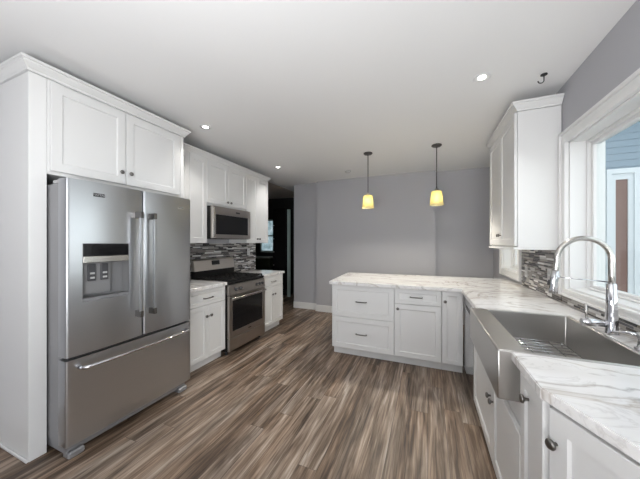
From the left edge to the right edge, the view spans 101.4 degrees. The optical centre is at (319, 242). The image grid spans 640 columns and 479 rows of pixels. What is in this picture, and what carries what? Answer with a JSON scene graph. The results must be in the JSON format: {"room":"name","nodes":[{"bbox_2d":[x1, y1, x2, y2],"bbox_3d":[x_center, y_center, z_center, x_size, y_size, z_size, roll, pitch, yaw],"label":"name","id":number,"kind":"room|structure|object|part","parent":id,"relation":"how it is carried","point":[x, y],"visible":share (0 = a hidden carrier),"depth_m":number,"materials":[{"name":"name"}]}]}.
{"room":"kitchen","nodes":[
{"label":"kitchen","id":0,"kind":"room"},
{"bbox_2d":[207,239,246,271],"bbox_3d":[-2.663,0.071,1.281,0.120,2.632,7.545,0,0,22],"label":"wall","id":1,"kind":"structure","parent":0,"point":[208,240],"depth_m":3.91,"materials":[{"name":"grey paint"}]},
{"bbox_2d":[0,52,190,197],"bbox_3d":[-1.854,-0.808,2.271,0.600,0.701,1.233,0,0,22],"label":"upper cabinet","id":2,"kind":"object","parent":1,"relation":"attached to","point":[94,134],"visible":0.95,"depth_m":2.01,"materials":[{"name":"white paint"}]},
{"bbox_3d":[-1.701,-0.774,1.953,0.019,0.587,0.463,0,0,22],"label":"door","id":3,"kind":"part","parent":2,"relation":"part of","materials":[{"name":"white paint"}]},
{"bbox_3d":[-1.854,-1.124,2.272,0.599,0.070,1.233,0,0,22],"label":"crown moulding","id":4,"kind":"part","parent":2,"relation":"part of","materials":[{"name":"white paint"}]},
{"bbox_3d":[-1.515,-0.774,2.405,0.019,0.587,0.501,0,0,22],"label":"door","id":5,"kind":"part","parent":2,"relation":"part of","materials":[{"name":"white paint"}]},
{"bbox_2d":[183,150,206,242],"bbox_3d":[-1.665,-0.526,3.094,0.337,1.054,0.524,0,0,22],"label":"upper cabinet","id":6,"kind":"object","parent":1,"relation":"attached to","point":[194,166],"visible":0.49,"depth_m":3.13,"materials":[{"name":"white paint"}]},
{"bbox_3d":[-1.568,-0.525,2.913,0.019,1.049,0.260,0,0,22],"label":"door","id":7,"kind":"part","parent":6,"relation":"part of","materials":[{"name":"white paint"}]},
{"bbox_2d":[183,142,270,181],"bbox_3d":[-1.379,-1.091,3.759,0.360,0.070,1.881,0,0,22],"label":"crown molding","id":8,"kind":"structure","parent":6,"relation":"on","point":[186,147],"depth_m":3.50,"materials":[{"name":"white paint"}]},
{"bbox_2d":[190,243,255,278],"bbox_3d":[-1.544,0.237,3.831,0.009,0.469,1.968,0,0,22],"label":"tile backsplash","id":9,"kind":"structure","parent":1,"relation":"attached to","point":[242,261],"depth_m":4.14,"materials":[{"name":"tile"}]},
{"bbox_2d":[207,159,245,210],"bbox_3d":[-1.407,-0.765,3.687,0.365,0.575,0.764,0,0,22],"label":"upper cabinet","id":10,"kind":"object","parent":1,"relation":"attached to","point":[226,186],"visible":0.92,"depth_m":3.57,"materials":[{"name":"white paint"}]},
{"bbox_3d":[-1.345,-0.779,3.455,0.019,0.542,0.380,0,0,22],"label":"door","id":11,"kind":"part","parent":10,"relation":"part of","materials":[{"name":"white paint"}]},
{"bbox_2d":[207,205,249,238],"bbox_3d":[-1.375,-0.261,3.674,0.424,0.412,0.756,0,0,22],"label":"microwave","id":12,"kind":"object","parent":10,"relation":"attached to","point":[222,222],"visible":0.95,"depth_m":3.49,"materials":[{"name":"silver metal"}]},
{"bbox_3d":[-1.319,-0.265,3.271,0.014,0.380,0.042,0,0,22],"label":"handle","id":13,"kind":"part","parent":12,"relation":"part of","materials":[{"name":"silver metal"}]},
{"bbox_3d":[-1.200,-0.779,3.808,0.019,0.542,0.380,0,0,22],"label":"door","id":14,"kind":"part","parent":10,"relation":"part of","materials":[{"name":"white paint"}]},
{"bbox_2d":[229,174,267,242],"bbox_3d":[-1.149,-0.526,4.312,0.365,1.054,0.585,0,0,22],"label":"upper cabinet","id":15,"kind":"object","parent":1,"relation":"attached to","point":[256,189],"visible":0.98,"depth_m":4.21,"materials":[{"name":"white paint"}]},
{"bbox_3d":[-1.071,-0.525,4.122,0.019,1.049,0.290,0,0,22],"label":"door","id":16,"kind":"part","parent":15,"relation":"part of","materials":[{"name":"white paint"}]},
{"bbox_3d":[-0.960,-0.525,4.392,0.019,1.049,0.290,0,0,22],"label":"door","id":17,"kind":"part","parent":15,"relation":"part of","materials":[{"name":"white paint"}]},
{"bbox_2d":[0,294,496,478],"bbox_3d":[-1.388,1.417,2.949,7.190,0.060,11.600,0,0,22],"label":"floor","id":18,"kind":"structure","parent":0,"point":[281,404],"depth_m":1.98,"materials":[{"name":"brown wood"}]},
{"bbox_2d":[0,71,46,463],"bbox_3d":[-2.079,0.149,1.790,0.550,2.473,0.099,0,0,22],"label":"end panel","id":19,"kind":"object","parent":18,"relation":"on","point":[23,98],"visible":1,"depth_m":1.70,"materials":[{"name":"white paint"}]},
{"bbox_3d":[-2.095,1.375,1.750,0.550,0.021,0.013,0,0,22],"label":"shoe moulding","id":20,"kind":"part","parent":19,"relation":"part of","materials":[{"name":"white paint"}]},
{"bbox_2d":[47,177,189,459],"bbox_3d":[-1.732,0.486,2.196,0.872,1.799,0.930,0,0,22],"label":"refrigerator","id":21,"kind":"object","parent":18,"relation":"on","point":[118,258],"visible":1,"depth_m":1.85,"materials":[{"name":"grey metal"}]},
{"bbox_3d":[-1.528,0.158,1.867,0.104,1.135,0.476,0,0,22],"label":"door","id":22,"kind":"part","parent":21,"relation":"part of","materials":[{"name":"silver metal"}]},
{"bbox_3d":[-1.443,1.016,2.078,0.100,0.542,0.930,0,0,22],"label":"freezer drawer","id":23,"kind":"part","parent":21,"relation":"part of","materials":[{"name":"silver metal"}]},
{"bbox_3d":[-1.366,0.802,2.049,0.084,0.030,0.825,0,0,22],"label":"handle","id":24,"kind":"part","parent":21,"relation":"part of","materials":[{"name":"silver metal"}]},
{"bbox_3d":[-1.386,-0.213,2.011,0.073,0.048,0.024,0,0,22],"label":"handle mount","id":25,"kind":"part","parent":21,"relation":"part of","materials":[{"name":"silver metal"}]},
{"bbox_3d":[-1.386,0.543,2.011,0.073,0.048,0.024,0,0,22],"label":"handle mount","id":26,"kind":"part","parent":21,"relation":"part of","materials":[{"name":"silver metal"}]},
{"bbox_3d":[-1.364,0.165,2.002,0.020,0.760,0.024,0,0,22],"label":"handle","id":27,"kind":"part","parent":21,"relation":"part of","materials":[{"name":"silver metal"}]},
{"bbox_3d":[-1.346,-0.213,2.109,0.073,0.048,0.024,0,0,22],"label":"handle mount","id":28,"kind":"part","parent":21,"relation":"part of","materials":[{"name":"silver metal"}]},
{"bbox_3d":[-1.346,0.543,2.109,0.073,0.048,0.024,0,0,22],"label":"handle mount","id":29,"kind":"part","parent":21,"relation":"part of","materials":[{"name":"silver metal"}]},
{"bbox_3d":[-1.324,0.165,2.100,0.020,0.760,0.024,0,0,22],"label":"handle","id":30,"kind":"part","parent":21,"relation":"part of","materials":[{"name":"silver metal"}]},
{"bbox_3d":[-1.350,0.158,2.301,0.104,1.135,0.446,0,0,22],"label":"door","id":31,"kind":"part","parent":21,"relation":"part of","materials":[{"name":"silver metal"}]},
{"bbox_2d":[180,136,182,197],"bbox_3d":[-1.669,0.149,2.788,0.550,2.473,0.036,0,0,22],"label":"panel","id":32,"kind":"object","parent":18,"relation":"on","point":[181,138],"visible":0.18,"depth_m":2.68,"materials":[{"name":"white paint"}]},
{"bbox_2d":[187,286,224,372],"bbox_3d":[-1.510,0.950,3.039,0.626,0.873,0.542,0,0,22],"label":"base cabinet","id":33,"kind":"object","parent":18,"relation":"on","point":[207,307],"visible":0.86,"depth_m":2.92,"materials":[{"name":"white paint"}]},
{"bbox_3d":[-1.312,0.987,2.812,0.019,0.592,0.266,0,0,22],"label":"door","id":34,"kind":"part","parent":33,"relation":"part of","materials":[{"name":"white paint"}]},
{"bbox_3d":[-1.261,0.602,2.937,0.019,0.170,0.536,0,0,22],"label":"drawer","id":35,"kind":"part","parent":33,"relation":"part of","materials":[{"name":"white paint"}]},
{"bbox_2d":[190,279,226,292],"bbox_3d":[-1.519,0.492,3.046,0.632,0.038,0.547,0,0,22],"label":"countertop","id":36,"kind":"structure","parent":33,"relation":"on","point":[195,285],"depth_m":2.98,"materials":[{"name":"stone"}]},
{"bbox_3d":[-1.209,0.987,3.061,0.019,0.592,0.266,0,0,22],"label":"door","id":37,"kind":"part","parent":33,"relation":"part of","materials":[{"name":"white paint"}]},
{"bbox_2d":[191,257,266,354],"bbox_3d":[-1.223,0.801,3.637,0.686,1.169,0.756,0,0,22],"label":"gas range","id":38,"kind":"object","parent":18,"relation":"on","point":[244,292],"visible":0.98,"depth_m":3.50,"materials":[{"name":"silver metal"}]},
{"bbox_2d":[200,275,263,283],"bbox_3d":[-1.224,0.491,3.637,0.545,0.019,0.756,0,0,22],"label":"cooktop","id":39,"kind":"object","parent":38,"relation":"in","point":[240,279],"depth_m":3.48,"materials":[{"name":"black glass"}]},
{"bbox_3d":[-0.997,0.574,3.544,0.094,0.143,0.756,0,0,22],"label":"control panel","id":40,"kind":"part","parent":38,"relation":"part of","materials":[{"name":"silver metal"}]},
{"bbox_3d":[-0.972,0.913,3.534,0.030,0.522,0.756,0,0,22],"label":"oven door","id":41,"kind":"part","parent":38,"relation":"part of","materials":[{"name":"silver metal"}]},
{"bbox_3d":[-0.972,1.257,3.534,0.030,0.150,0.756,0,0,22],"label":"storage drawer","id":42,"kind":"part","parent":38,"relation":"part of","materials":[{"name":"silver metal"}]},
{"bbox_3d":[-0.932,0.679,3.517,0.056,0.022,0.712,0,0,22],"label":"handle","id":43,"kind":"part","parent":38,"relation":"part of","materials":[{"name":"silver metal"}]},
{"bbox_2d":[256,256,272,269],"bbox_3d":[-1.711,0.881,7.293,0.990,1.009,0.450,0,0,22],"label":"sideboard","id":44,"kind":"object","parent":18,"relation":"on","point":[262,262],"visible":0.2,"depth_m":7.01,"materials":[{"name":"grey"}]},
{"bbox_2d":[263,273,282,331],"bbox_3d":[-1.000,0.950,4.280,0.626,0.873,0.587,0,0,22],"label":"base cabinet","id":45,"kind":"object","parent":18,"relation":"on","point":[273,284],"visible":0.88,"depth_m":4.18,"materials":[{"name":"white paint"}]},
{"bbox_2d":[240,269,284,276],"bbox_3d":[-1.007,0.492,4.292,0.632,0.038,0.607,0,0,22],"label":"countertop","id":46,"kind":"structure","parent":45,"relation":"on","point":[266,273],"depth_m":4.33,"materials":[{"name":"stone"}]},
{"bbox_3d":[-0.806,0.987,4.042,0.019,0.592,0.290,0,0,22],"label":"door","id":47,"kind":"part","parent":45,"relation":"part of","materials":[{"name":"white paint"}]},
{"bbox_3d":[-0.751,0.602,4.178,0.019,0.170,0.582,0,0,22],"label":"drawer","id":48,"kind":"part","parent":45,"relation":"part of","materials":[{"name":"white paint"}]},
{"bbox_3d":[-0.695,0.987,4.313,0.019,0.592,0.290,0,0,22],"label":"door","id":49,"kind":"part","parent":45,"relation":"part of","materials":[{"name":"white paint"}]},
{"bbox_2d":[273,208,291,295],"bbox_3d":[-1.019,0.236,7.068,0.400,2.299,0.360,0,0,22],"label":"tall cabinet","id":50,"kind":"object","parent":18,"relation":"on","point":[280,214],"visible":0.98,"depth_m":6.92,"materials":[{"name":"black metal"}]},
{"bbox_2d":[332,284,394,361],"bbox_3d":[0.608,0.950,3.396,0.751,0.873,0.656,0,0,22],"label":"base cabinet","id":51,"kind":"object","parent":18,"relation":"on","point":[362,316],"visible":0.91,"depth_m":3.13,"materials":[{"name":"white paint"}]},
{"bbox_3d":[0.500,1.093,3.133,0.748,0.379,0.019,0,0,22],"label":"drawer","id":52,"kind":"part","parent":51,"relation":"part of","materials":[{"name":"white paint"}]},
{"bbox_3d":[0.500,0.708,3.133,0.748,0.384,0.019,0,0,22],"label":"drawer","id":53,"kind":"part","parent":51,"relation":"part of","materials":[{"name":"white paint"}]},
{"bbox_2d":[394,288,441,368],"bbox_3d":[1.183,0.950,3.159,0.489,0.873,0.656,0,0,22],"label":"base cabinet","id":54,"kind":"object","parent":18,"relation":"on","point":[417,313],"visible":0.95,"depth_m":2.90,"materials":[{"name":"white paint"}]},
{"bbox_3d":[1.075,0.600,2.896,0.486,0.167,0.019,0,0,22],"label":"drawer","id":55,"kind":"part","parent":54,"relation":"part of","materials":[{"name":"white paint"}]},
{"bbox_2d":[441,291,462,372],"bbox_3d":[1.506,0.950,3.030,0.203,0.873,0.650,0,0,22],"label":"base cabinet","id":56,"kind":"object","parent":18,"relation":"on","point":[452,302],"visible":0.85,"depth_m":2.76,"materials":[{"name":"white paint"}]},
{"bbox_2d":[464,296,473,397],"bbox_3d":[1.640,0.952,2.315,0.582,0.869,0.594,0,0,22],"label":"dishwasher","id":57,"kind":"object","parent":18,"relation":"on","point":[468,344],"visible":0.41,"depth_m":2.41,"materials":[{"name":"grey plastic"}]},
{"bbox_2d":[474,347,519,478],"bbox_3d":[1.294,0.950,1.503,0.610,0.873,1.164,0,0,22],"label":"base cabinet","id":58,"kind":"object","parent":18,"relation":"on","point":[499,418],"visible":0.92,"depth_m":1.43,"materials":[{"name":"white paint"}]},
{"bbox_3d":[1.141,1.035,1.836,0.019,0.496,0.660,0,0,22],"label":"door","id":59,"kind":"part","parent":58,"relation":"part of","materials":[{"name":"white paint"}]},
{"bbox_2d":[329,272,639,462],"bbox_3d":[0.761,0.492,2.131,2.168,0.038,3.720,0,0,22],"label":"countertop","id":60,"kind":"structure","parent":58,"relation":"on","point":[604,399],"depth_m":0.96,"materials":[{"name":"stone"}]},
{"bbox_2d":[470,308,639,401],"bbox_3d":[1.200,0.580,1.431,0.560,0.220,0.816,0,0,22],"label":"farmhouse sink","id":61,"kind":"object","parent":60,"relation":"in","point":[492,331],"visible":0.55,"depth_m":1.47,"materials":[{"name":"silver metal"}]},
{"bbox_2d":[513,337,583,358],"bbox_3d":[1.242,0.651,1.414,0.386,0.027,0.722,0,0,22],"label":"grid","id":62,"kind":"object","parent":61,"relation":"in","point":[562,344],"visible":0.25,"depth_m":1.61,"materials":[{"name":"silver metal"}]},
{"bbox_2d":[547,236,619,335],"bbox_3d":[1.404,0.217,1.407,0.297,0.510,0.056,0,0,22],"label":"faucet","id":63,"kind":"object","parent":60,"relation":"on","point":[611,322],"visible":0.94,"depth_m":1.37,"materials":[{"name":"silver metal"}]},
{"bbox_3d":[1.397,0.194,1.410,0.236,0.028,0.035,0,0,22],"label":"support arm","id":64,"kind":"part","parent":63,"relation":"part of","materials":[{"name":"silver metal"}]},
{"bbox_3d":[1.408,0.097,1.405,0.259,0.270,0.027,0,0,22],"label":"spout","id":65,"kind":"part","parent":63,"relation":"part of","materials":[{"name":"silver metal"}]},
{"bbox_3d":[1.422,0.365,1.399,0.018,0.083,0.013,0,0,22],"label":"lever","id":66,"kind":"part","parent":63,"relation":"part of","materials":[{"name":"silver metal"}]},
{"bbox_3d":[1.452,0.422,1.387,0.107,0.040,0.041,0,0,22],"label":"handle","id":67,"kind":"part","parent":63,"relation":"part of","materials":[{"name":"silver metal"}]},
{"bbox_2d":[608,331,639,350],"bbox_3d":[1.401,0.433,1.190,0.047,0.078,0.129,0,0,-23],"label":"soap dispenser","id":68,"kind":"object","parent":60,"relation":"on","point":[637,334],"visible":1,"depth_m":1.17,"materials":[{"name":"silver metal"}]},
{"bbox_3d":[1.395,0.420,1.201,0.016,0.037,0.105,0,0,-24],"label":"spout","id":69,"kind":"part","parent":68,"relation":"part of","materials":[{"name":"silver metal"}]},
{"bbox_3d":[0.920,1.035,1.298,0.019,0.496,0.496,0,0,22],"label":"door","id":70,"kind":"part","parent":58,"relation":"part of","materials":[{"name":"white paint"}]},
{"bbox_2d":[519,372,552,478],"bbox_3d":[1.028,0.950,0.858,0.610,0.873,0.227,0,0,22],"label":"base cabinet","id":71,"kind":"object","parent":18,"relation":"on","point":[534,411],"visible":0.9,"depth_m":0.95,"materials":[{"name":"white paint"}]},
{"bbox_3d":[0.768,0.587,0.986,0.030,0.033,0.033,0,0,22],"label":"knob","id":72,"kind":"part","parent":71,"relation":"part of","materials":[{"name":"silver metal"}]},
{"bbox_2d":[545,407,639,478],"bbox_3d":[0.890,0.950,0.448,0.624,0.873,0.626,0,0,22],"label":"base cabinet","id":73,"kind":"object","parent":18,"relation":"on","point":[576,452],"visible":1,"depth_m":0.74,"materials":[{"name":"white paint"}]},
{"bbox_3d":[0.721,0.625,0.813,0.030,0.033,0.033,0,0,-4],"label":"knob","id":74,"kind":"part","parent":73,"relation":"part of","materials":[{"name":"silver metal"}]},
{"bbox_2d":[256,197,293,293],"bbox_3d":[-1.905,0.071,6.348,3.650,2.632,2.605,0,0,22],"label":"wall","id":75,"kind":"structure","parent":0,"point":[288,203],"depth_m":7.30,"materials":[{"name":"black paint"}]},
{"bbox_2d":[260,219,272,251],"bbox_3d":[-1.442,-0.203,7.434,0.600,0.940,0.044,0,0,22],"label":"window","id":76,"kind":"structure","parent":75,"relation":"in","point":[264,247],"depth_m":7.43,"materials":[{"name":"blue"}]},
{"bbox_2d":[287,209,290,296],"bbox_3d":[-0.802,0.262,6.774,0.075,2.250,0.060,0,0,22],"label":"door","id":77,"kind":"structure","parent":75,"relation":"in","point":[288,210],"depth_m":6.75,"materials":[{"name":"grey paint"}]},
{"bbox_2d":[0,0,635,198],"bbox_3d":[-1.388,-1.285,2.949,7.190,0.080,11.600,0,0,22],"label":"ceiling","id":78,"kind":"structure","parent":0,"point":[305,88],"depth_m":1.84,"materials":[{"name":"white paint"}]},
{"bbox_2d":[200,125,211,129],"bbox_3d":[-1.225,-1.238,2.807,0.118,0.009,0.118,0,0,22],"label":"recessed light","id":79,"kind":"object","parent":78,"relation":"in","point":[206,127],"visible":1,"depth_m":2.81,"materials":[{"name":"white paint"}]},
{"bbox_2d":[362,152,373,208],"bbox_3d":[0.664,-0.862,3.626,0.160,0.764,0.160,0,0,22],"label":"pendant light","id":80,"kind":"object","parent":78,"relation":"hanging from","point":[367,199],"visible":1,"depth_m":3.57,"materials":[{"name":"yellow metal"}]},
{"bbox_3d":[0.664,-0.572,3.626,0.160,0.183,0.160,0,0,22],"label":"lamp shade","id":81,"kind":"part","parent":80,"relation":"part of","materials":[{"name":"yellow glass"}]},
{"bbox_2d":[430,143,443,205],"bbox_3d":[1.481,-0.862,3.327,0.160,0.764,0.160,0,0,22],"label":"pendant light","id":82,"kind":"object","parent":78,"relation":"hanging from","point":[436,199],"visible":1,"depth_m":3.28,"materials":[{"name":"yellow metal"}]},
{"bbox_3d":[1.481,-0.955,3.327,0.010,0.540,0.010,0,0,0],"label":"stem","id":83,"kind":"part","parent":82,"relation":"part of","materials":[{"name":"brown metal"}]},
{"bbox_3d":[1.481,-0.572,3.327,0.160,0.183,0.160,0,0,22],"label":"lamp shade","id":84,"kind":"part","parent":82,"relation":"part of","materials":[{"name":"yellow glass"}]},
{"bbox_2d":[473,72,490,82],"bbox_3d":[1.216,-1.238,1.966,0.118,0.009,0.118,0,0,22],"label":"recessed light","id":85,"kind":"object","parent":78,"relation":"in","point":[482,77],"visible":1,"depth_m":1.96,"materials":[{"name":"white paint"}]},
{"bbox_2d":[537,72,547,83],"bbox_3d":[1.643,-1.211,1.934,0.062,0.066,0.043,0,0,22],"label":"ceiling hook","id":86,"kind":"object","parent":78,"relation":"attached to","point":[543,75],"visible":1,"depth_m":1.93,"materials":[{"name":"grey plastic"}]},
{"bbox_2d":[294,167,492,324],"bbox_3d":[1.149,0.071,4.996,3.656,2.632,0.285,0,0,22],"label":"wall","id":87,"kind":"structure","parent":0,"point":[334,237],"depth_m":4.79,"materials":[{"name":"grey paint"}]},
{"bbox_2d":[294,301,331,312],"bbox_3d":[0.708,1.322,5.064,2.790,0.130,0.105,0,0,22],"label":"baseboard","id":88,"kind":"structure","parent":87,"relation":"attached to","point":[322,308],"depth_m":5.45,"materials":[{"name":"white paint"}]},
{"bbox_2d":[493,0,639,330],"bbox_3d":[1.313,0.071,0.325,0.200,2.632,8.800,0,0,22],"label":"wall","id":89,"kind":"structure","parent":0,"point":[616,57],"depth_m":1.60,"materials":[{"name":"grey paint"}]},
{"bbox_2d":[499,249,520,281],"bbox_3d":[2.533,-0.118,3.338,0.234,1.120,0.870,0,0,22],"label":"window","id":90,"kind":"structure","parent":89,"relation":"in","point":[509,260],"depth_m":3.60,"materials":[{"name":"white paint"}]},
{"bbox_3d":[2.574,-0.118,3.321,0.070,0.926,0.676,0,0,22],"label":"sash","id":91,"kind":"part","parent":90,"relation":"part of","materials":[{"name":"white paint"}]},
{"bbox_2d":[486,93,563,249],"bbox_3d":[1.946,-0.556,2.589,0.338,1.226,1.051,0,0,22],"label":"upper cabinet","id":92,"kind":"object","parent":89,"relation":"attached to","point":[523,146],"visible":0.96,"depth_m":2.17,"materials":[{"name":"white paint"}]},
{"bbox_3d":[1.916,-0.534,2.860,0.019,1.114,0.474,0,0,22],"label":"door","id":93,"kind":"part","parent":92,"relation":"part of","materials":[{"name":"white paint"}]},
{"bbox_3d":[1.734,-0.534,2.419,0.019,1.114,0.472,0,0,22],"label":"door","id":94,"kind":"part","parent":92,"relation":"part of","materials":[{"name":"white paint"}]},
{"bbox_3d":[1.956,0.046,2.587,0.318,0.021,0.962,0,0,22],"label":"light rail","id":95,"kind":"part","parent":92,"relation":"part of","materials":[{"name":"white paint"}]},
{"bbox_3d":[1.947,-1.134,2.589,0.337,0.070,1.051,0,0,22],"label":"crown moulding","id":96,"kind":"part","parent":92,"relation":"part of","materials":[{"name":"white paint"}]},
{"bbox_2d":[521,250,639,332],"bbox_3d":[1.673,0.258,1.478,0.009,0.428,3.205,0,0,22],"label":"tile backsplash","id":97,"kind":"structure","parent":89,"relation":"attached to","point":[537,262],"depth_m":2.38,"materials":[{"name":"tile"}]},
{"bbox_2d":[525,266,527,276],"bbox_3d":[2.211,0.309,2.811,0.009,0.115,0.072,0,0,22],"label":"outlet plate","id":98,"kind":"object","parent":97,"relation":"attached to","point":[526,267],"visible":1,"depth_m":2.79,"materials":[{"name":"grey plastic"}]},
{"bbox_2d":[547,268,551,280],"bbox_3d":[1.990,0.280,2.274,0.009,0.115,0.072,0,0,22],"label":"outlet plate","id":99,"kind":"object","parent":97,"relation":"attached to","point":[548,269],"visible":0.83,"depth_m":2.28,"materials":[{"name":"grey plastic"}]},
{"bbox_2d":[558,68,639,324],"bbox_3d":[1.659,-0.227,1.212,0.234,1.261,1.783,0,0,22],"label":"window","id":100,"kind":"structure","parent":89,"relation":"in","point":[581,160],"depth_m":1.90,"materials":[{"name":"white paint"}]},
{"bbox_3d":[1.700,-0.209,1.195,0.070,1.092,1.579,0,0,22],"label":"sash","id":101,"kind":"part","parent":100,"relation":"part of","materials":[{"name":"white paint"}]},
{"label":"outside","id":102,"kind":"structure","parent":0,"visible":0},
{"bbox_3d":[17.152,1.847,-12.456,38.800,0.080,70.000,0,0,22],"label":"ground","id":103,"kind":"structure","parent":102,"visible":0},
{"bbox_2d":[605,121,639,294],"bbox_3d":[7.137,-0.413,3.554,7.100,4.400,0.800,0,0,22],"label":"neighbouring house","id":104,"kind":"structure","parent":103,"relation":"on","point":[622,150],"depth_m":4.50,"materials":[{"name":"blue"}]},
{"bbox_3d":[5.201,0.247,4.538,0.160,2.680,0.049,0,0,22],"label":"door","id":105,"kind":"part","parent":104,"relation":"part of","materials":[{"name":"brown wood"}]}
]}

